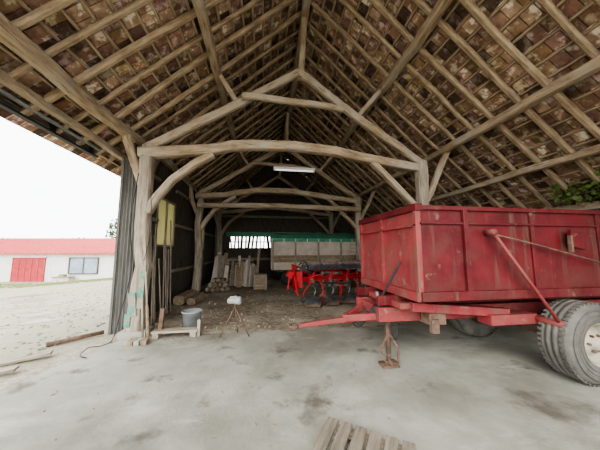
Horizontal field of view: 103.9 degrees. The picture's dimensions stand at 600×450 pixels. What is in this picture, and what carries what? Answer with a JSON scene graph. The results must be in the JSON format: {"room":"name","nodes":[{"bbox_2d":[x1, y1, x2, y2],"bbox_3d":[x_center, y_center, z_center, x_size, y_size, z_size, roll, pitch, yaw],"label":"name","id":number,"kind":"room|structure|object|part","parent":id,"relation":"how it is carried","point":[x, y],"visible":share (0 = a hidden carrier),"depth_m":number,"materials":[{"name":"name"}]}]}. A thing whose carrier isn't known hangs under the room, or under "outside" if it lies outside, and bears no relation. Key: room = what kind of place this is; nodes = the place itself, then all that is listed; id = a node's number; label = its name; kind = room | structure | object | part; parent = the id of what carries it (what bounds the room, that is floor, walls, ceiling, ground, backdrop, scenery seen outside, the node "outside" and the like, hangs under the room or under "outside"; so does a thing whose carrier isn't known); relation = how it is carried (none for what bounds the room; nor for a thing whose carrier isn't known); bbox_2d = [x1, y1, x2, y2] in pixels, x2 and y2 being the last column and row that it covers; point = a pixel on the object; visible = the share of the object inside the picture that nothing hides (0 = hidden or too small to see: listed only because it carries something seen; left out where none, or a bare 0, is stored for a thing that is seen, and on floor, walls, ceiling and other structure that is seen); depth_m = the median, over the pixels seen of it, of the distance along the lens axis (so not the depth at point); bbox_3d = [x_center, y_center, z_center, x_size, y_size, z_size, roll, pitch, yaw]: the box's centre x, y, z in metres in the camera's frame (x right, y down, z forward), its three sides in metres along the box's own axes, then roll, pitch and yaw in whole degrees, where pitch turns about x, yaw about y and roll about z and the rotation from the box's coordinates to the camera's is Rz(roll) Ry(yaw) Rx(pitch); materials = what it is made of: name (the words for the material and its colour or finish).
{"room":"farm building","nodes":[
{"label":"farm building","id":0,"kind":"room"},
{"bbox_2d":[0,12,212,202],"bbox_3d":[-3.521,-1.614,6.046,0.260,0.282,13.804,1,-6,-8],"label":"beam","id":1,"kind":"structure","parent":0,"point":[11,36],"depth_m":2.98,"materials":[{"name":"brown wood"}]},
{"bbox_2d":[132,143,216,316],"bbox_3d":[-3.890,0.499,8.498,0.101,3.843,8.030,1,-6,-8],"label":"wall","id":2,"kind":"structure","parent":0,"point":[183,251],"depth_m":7.37,"materials":[{"name":"brown wood"}]},
{"bbox_2d":[108,158,137,334],"bbox_3d":[-3.326,0.348,4.486,0.330,3.355,0.050,1,-6,-8],"label":"panel","id":3,"kind":"object","parent":2,"relation":"attached to","point":[122,257],"visible":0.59,"depth_m":4.47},
{"bbox_2d":[156,198,175,246],"bbox_3d":[-3.554,-0.049,6.232,0.050,1.250,1.150,1,-6,-8],"label":"window","id":4,"kind":"structure","parent":2,"relation":"in","point":[166,209],"depth_m":6.20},
{"bbox_2d":[202,228,204,249],"bbox_3d":[-4.050,0.496,9.506,0.050,1.050,1.250,1,-6,-8],"label":"window","id":5,"kind":"structure","parent":2,"relation":"in","point":[203,231],"depth_m":10.07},
{"bbox_2d":[181,308,202,326],"bbox_3d":[-2.072,1.805,4.501,0.370,0.330,0.370,1,-6,-8],"label":"bucket","id":6,"kind":"object","parent":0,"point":[190,316],"visible":0.8,"depth_m":4.38,"materials":[{"name":"grey plastic"}]},
{"bbox_2d":[191,0,247,184],"bbox_3d":[-1.964,-2.988,6.425,0.222,0.232,13.805,1,-6,-8],"label":"beam","id":7,"kind":"structure","parent":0,"point":[199,6],"depth_m":4.37,"materials":[{"name":"brown wood"}]},
{"bbox_2d":[214,156,355,277],"bbox_3d":[-0.243,-0.646,13.269,8.800,7.159,0.101,1,-6,-8],"label":"wall","id":8,"kind":"structure","parent":0,"point":[257,220],"depth_m":13.11,"materials":[{"name":"brown wood"}]},
{"bbox_2d":[226,232,348,236],"bbox_3d":[-0.549,0.530,13.028,6.830,0.250,0.020,1,-6,-8],"label":"strip","id":9,"kind":"object","parent":8,"relation":"attached to","point":[256,234],"visible":0.55,"depth_m":12.77,"materials":[{"name":"green metal"}]},
{"bbox_2d":[0,278,599,449],"bbox_3d":[0.554,2.062,4.899,9.600,0.163,15.900,1,-6,-8],"label":"floor","id":10,"kind":"structure","parent":0,"point":[268,389],"depth_m":2.54,"materials":[{"name":"concrete"}]},
{"bbox_2d":[122,337,148,345],"bbox_3d":[-2.624,1.869,3.764,0.366,0.070,0.195,1,-6,-8],"label":"bricks","id":11,"kind":"object","parent":10,"relation":"on","point":[129,341],"visible":1,"depth_m":3.70,"materials":[{"name":"concrete"}]},
{"bbox_2d":[141,271,149,339],"bbox_3d":[-2.624,1.367,4.010,0.268,1.126,0.126,-2,-6,18],"label":"plank","id":12,"kind":"object","parent":10,"relation":"on","point":[142,294],"visible":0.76,"depth_m":3.99,"materials":[{"name":"wood"}]},
{"bbox_2d":[150,220,171,324],"bbox_3d":[-3.150,0.944,5.335,0.220,2.242,1.056,1,-6,-8],"label":"poles","id":13,"kind":"object","parent":10,"relation":"on","point":[165,260],"visible":0.96,"depth_m":5.35,"materials":[{"name":"brown wood"}]},
{"bbox_2d":[151,308,200,338],"bbox_3d":[-2.134,1.697,4.096,0.775,0.482,0.180,1,-6,-8],"label":"wooden stand","id":14,"kind":"object","parent":10,"relation":"on","point":[157,333],"visible":1,"depth_m":4.07,"materials":[{"name":"wood"}]},
{"bbox_2d":[173,289,205,304],"bbox_3d":[-3.157,2.090,6.835,0.667,0.286,0.962,0,-6,0],"label":"logs","id":15,"kind":"object","parent":10,"relation":"on","point":[190,297],"visible":1,"depth_m":6.50},
{"bbox_2d":[205,277,229,291],"bbox_3d":[-2.997,2.178,8.623,0.829,0.461,0.407,1,-6,-8],"label":"log pile","id":16,"kind":"object","parent":10,"relation":"on","point":[216,286],"visible":1,"depth_m":8.44,"materials":[{"name":"brown wood"}]},
{"bbox_2d":[219,296,249,337],"bbox_3d":[-1.134,1.597,4.095,0.367,0.690,0.397,-6,-8,43],"label":"work light","id":17,"kind":"object","parent":10,"relation":"on","point":[236,300],"visible":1,"depth_m":4.11,"materials":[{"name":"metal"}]},
{"bbox_2d":[211,249,260,287],"bbox_3d":[-2.649,1.754,9.678,1.990,1.528,0.754,1,-6,-8],"label":"planks","id":18,"kind":"object","parent":10,"relation":"on","point":[221,264],"visible":0.82,"depth_m":9.64,"materials":[{"name":"brown wood"}]},
{"bbox_2d":[228,257,253,281],"bbox_3d":[-2.887,2.088,11.039,1.442,1.115,0.966,1,-6,-8],"label":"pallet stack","id":19,"kind":"object","parent":10,"relation":"on","point":[236,260],"visible":0.16,"depth_m":10.68,"materials":[{"name":"brown wood"}]},
{"bbox_2d":[253,273,266,289],"bbox_3d":[-1.550,2.191,9.177,0.520,0.580,0.535,1,-6,-8],"label":"wooden crate","id":20,"kind":"object","parent":10,"relation":"on","point":[260,279],"visible":1,"depth_m":8.94,"materials":[{"name":"brown wood"}]},
{"bbox_2d":[212,152,340,255],"bbox_3d":[-1.116,-0.532,12.753,6.989,6.784,1.381,1,-6,-8],"label":"roof truss","id":21,"kind":"object","parent":10,"relation":"on","point":[218,218],"depth_m":12.25,"materials":[{"name":"brown wood"}]},
{"bbox_2d":[189,111,375,293],"bbox_3d":[-0.569,-0.914,9.115,6.988,6.784,1.377,1,-6,-8],"label":"roof truss","id":22,"kind":"object","parent":10,"relation":"on","point":[199,225],"depth_m":8.51,"materials":[{"name":"brown wood"}]},
{"bbox_2d":[117,17,450,339],"bbox_3d":[-0.015,-1.302,5.427,6.988,6.784,1.379,1,-6,-8],"label":"roof truss","id":23,"kind":"object","parent":10,"relation":"on","point":[151,152],"depth_m":4.79,"materials":[{"name":"brown wood"}]},
{"bbox_2d":[270,233,355,284],"bbox_3d":[0.687,1.524,10.864,4.120,2.240,1.658,1,-6,-8],"label":"wagon","id":24,"kind":"object","parent":10,"relation":"on","point":[286,249],"visible":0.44,"depth_m":10.10,"materials":[{"name":"grey wood"}]},
{"bbox_2d":[285,260,371,306],"bbox_3d":[1.127,1.573,6.538,3.144,1.239,1.170,2,-6,-16],"label":"reversible plough","id":25,"kind":"object","parent":10,"relation":"on","point":[314,268],"visible":0.77,"depth_m":6.34,"materials":[{"name":"metal"}]},
{"bbox_2d":[320,257,348,288],"bbox_3d":[1.346,1.843,9.118,1.100,1.215,0.176,1,-6,-8],"label":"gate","id":26,"kind":"object","parent":10,"relation":"on","point":[335,285],"visible":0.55,"depth_m":9.09,"materials":[{"name":"wood"}]},
{"bbox_2d":[312,416,415,449],"bbox_3d":[0.313,1.597,1.352,0.700,0.084,1.100,-3,-7,25],"label":"wooden pallet","id":27,"kind":"object","parent":10,"relation":"on","point":[340,433],"visible":1,"depth_m":1.75,"materials":[{"name":"beige wood"}]},
{"bbox_2d":[289,203,599,386],"bbox_3d":[2.413,0.853,3.420,5.165,2.021,1.818,1,-6,-8],"label":"trailer","id":28,"kind":"object","parent":10,"relation":"on","point":[482,270],"visible":1,"depth_m":2.80,"materials":[{"name":"metal"}]},
{"bbox_3d":[1.212,0.379,3.370,0.090,1.090,1.610,1,-6,-8],"label":"panel","id":29,"kind":"part","parent":28,"relation":"part of","materials":[{"name":"red metal"}]},
{"bbox_2d":[0,0,599,220],"bbox_3d":[0.466,-2.442,6.681,9.359,4.857,13.582,1,-6,-8],"label":"rafters","id":30,"kind":"object","parent":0,"point":[52,7],"depth_m":4.62,"materials":[{"name":"brown wood"}]},
{"bbox_2d":[0,0,599,217],"bbox_3d":[0.422,-2.525,6.734,9.323,4.728,13.800,1,-6,-8],"label":"batten","id":31,"kind":"object","parent":30,"relation":"attached to","point":[20,2],"depth_m":4.39,"materials":[{"name":"brown wood"}]},
{"bbox_2d":[0,0,599,218],"bbox_3d":[0.424,-2.487,6.715,9.717,4.880,13.766,1,-6,-8],"label":"roof tiles","id":32,"kind":"structure","parent":31,"relation":"on","point":[57,22],"depth_m":4.36,"materials":[{"name":"brown tile"}]},
{"bbox_2d":[10,0,599,148],"bbox_3d":[0.454,-2.572,6.769,9.661,4.860,13.950,1,-6,-8],"label":"roof","id":33,"kind":"structure","parent":0,"point":[134,0],"depth_m":3.43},
{"bbox_2d":[0,88,100,157],"bbox_3d":[-3.460,-1.630,1.786,0.160,0.165,5.400,1,-6,-8],"label":"door track","id":34,"kind":"object","parent":33,"relation":"attached to","point":[4,104],"visible":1,"depth_m":3.38,"materials":[{"name":"grey metal"}]},
{"bbox_2d":[0,69,127,160],"bbox_3d":[-3.902,-1.329,5.959,0.189,0.191,13.804,1,-6,-8],"label":"plate","id":35,"kind":"object","parent":33,"relation":"attached to","point":[16,86],"visible":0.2,"depth_m":3.32,"materials":[{"name":"brown wood"}]},
{"bbox_2d":[79,173,151,357],"bbox_3d":[-2.983,0.459,3.839,0.384,2.911,0.867,-2,-6,18],"label":"cable","id":36,"kind":"object","parent":33,"relation":"attached to","point":[138,173],"visible":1,"depth_m":4.14,"materials":[{"name":"black rubber"}]},
{"bbox_2d":[123,265,145,327],"bbox_3d":[-2.884,1.238,4.110,0.291,1.056,0.016,1,-6,-8],"label":"paint","id":37,"kind":"object","parent":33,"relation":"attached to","point":[132,307],"visible":0.95,"depth_m":4.09,"materials":[{"name":"teal paint"}]},
{"bbox_2d":[197,203,359,211],"bbox_3d":[-0.619,-0.654,8.413,5.774,0.243,0.179,1,-6,-8],"label":"cross beam","id":38,"kind":"structure","parent":33,"relation":"attached to","point":[199,205],"depth_m":8.33,"materials":[{"name":"brown wood"}]},
{"bbox_2d":[273,166,314,172],"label":"lamp","id":39,"kind":"object","parent":33,"relation":"hanging from","point":[280,168],"depth_m":6.50,"materials":[{"name":"white plastic"}]},
{"bbox_2d":[279,0,311,158],"bbox_3d":[-0.105,-4.587,6.871,0.237,0.219,13.801,1,-6,-8],"label":"ridge beam","id":40,"kind":"structure","parent":33,"relation":"attached to","point":[305,9],"depth_m":6.42,"materials":[{"name":"brown wood"}]},
{"bbox_2d":[278,104,278,139],"label":"cable","id":41,"kind":"object","parent":40,"relation":"hanging from","point":[278,104],"depth_m":6.61,"materials":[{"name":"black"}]},
{"bbox_2d":[547,170,599,205],"bbox_3d":[5.074,-0.652,4.117,0.516,0.512,1.008,1,-6,-8],"label":"ivy","id":42,"kind":"object","parent":33,"relation":"attached to","point":[592,185],"visible":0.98,"depth_m":4.22,"materials":[{"name":"green plant"}]},
{"bbox_2d":[310,0,452,185],"bbox_3d":[1.659,-2.969,6.966,0.267,0.242,13.807,1,-6,-8],"label":"wooden beam","id":43,"kind":"structure","parent":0,"point":[441,6],"depth_m":4.43,"materials":[{"name":"brown wood"}]},
{"bbox_2d":[341,55,599,205],"bbox_3d":[3.136,-1.610,7.046,0.252,0.219,13.806,1,-6,-8],"label":"beam","id":44,"kind":"structure","parent":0,"point":[591,67],"depth_m":3.87,"materials":[{"name":"brown wood"}]},
{"bbox_2d":[353,144,599,222],"bbox_3d":[4.017,-0.800,7.093,0.179,0.214,13.802,1,-6,-8],"label":"beam","id":45,"kind":"structure","parent":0,"point":[593,150],"depth_m":4.52,"materials":[{"name":"brown wood"}]},
{"bbox_2d":[538,201,599,315],"bbox_3d":[5.013,1.077,6.944,0.211,2.410,13.600,1,-6,-8],"label":"wall","id":46,"kind":"structure","parent":0,"point":[594,205],"depth_m":4.39,"materials":[{"name":"beige stone"}]},
{"label":"outside","id":47,"kind":"structure","parent":0,"visible":0},
{"bbox_2d":[0,277,251,389],"bbox_3d":[-22.226,7.002,46.758,210.000,1.157,180.000,1,-6,-8],"label":"ground","id":48,"kind":"structure","parent":47,"point":[30,317],"depth_m":5.27,"materials":[{"name":"sand"}]},
{"bbox_2d":[0,350,52,374],"bbox_3d":[-4.196,1.834,2.761,1.709,0.150,0.517,4,-7,-32],"label":"board","id":49,"kind":"object","parent":48,"relation":"on","point":[47,353],"visible":1,"depth_m":3.18,"materials":[{"name":"beige wood"}]},
{"bbox_2d":[0,277,112,287],"bbox_3d":[-24.264,4.151,17.362,23.654,0.683,2.247,0,-6,0],"label":"grass verge","id":50,"kind":"structure","parent":48,"relation":"on","point":[19,285],"depth_m":17.21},
{"bbox_2d":[0,238,115,281],"bbox_3d":[-26.000,3.340,23.778,24.600,4.047,8.806,0,-6,0],"label":"building","id":51,"kind":"structure","parent":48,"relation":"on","point":[21,259],"depth_m":19.76,"materials":[{"name":"white paint"}]},
{"bbox_2d":[51,274,74,282],"bbox_3d":[-19.250,4.350,19.100,1.400,0.660,0.600,0,-6,0],"label":"box","id":52,"kind":"object","parent":48,"relation":"on","point":[62,277],"visible":0.88,"depth_m":18.85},
{"bbox_2d":[46,330,103,346],"bbox_3d":[-3.782,1.917,3.983,0.067,0.090,0.713,-5,-8,42],"label":"rusty pipe","id":53,"kind":"object","parent":48,"relation":"on","point":[97,333],"visible":1,"depth_m":3.94,"materials":[{"name":"metal"}]},
{"bbox_2d":[105,218,116,237],"bbox_3d":[-25.546,2.440,32.966,2.814,7.448,2.723,1,-6,-8],"label":"tree","id":54,"kind":"object","parent":48,"relation":"on","point":[111,234],"visible":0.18,"depth_m":32.51,"materials":[{"name":"green plant"}]}
]}

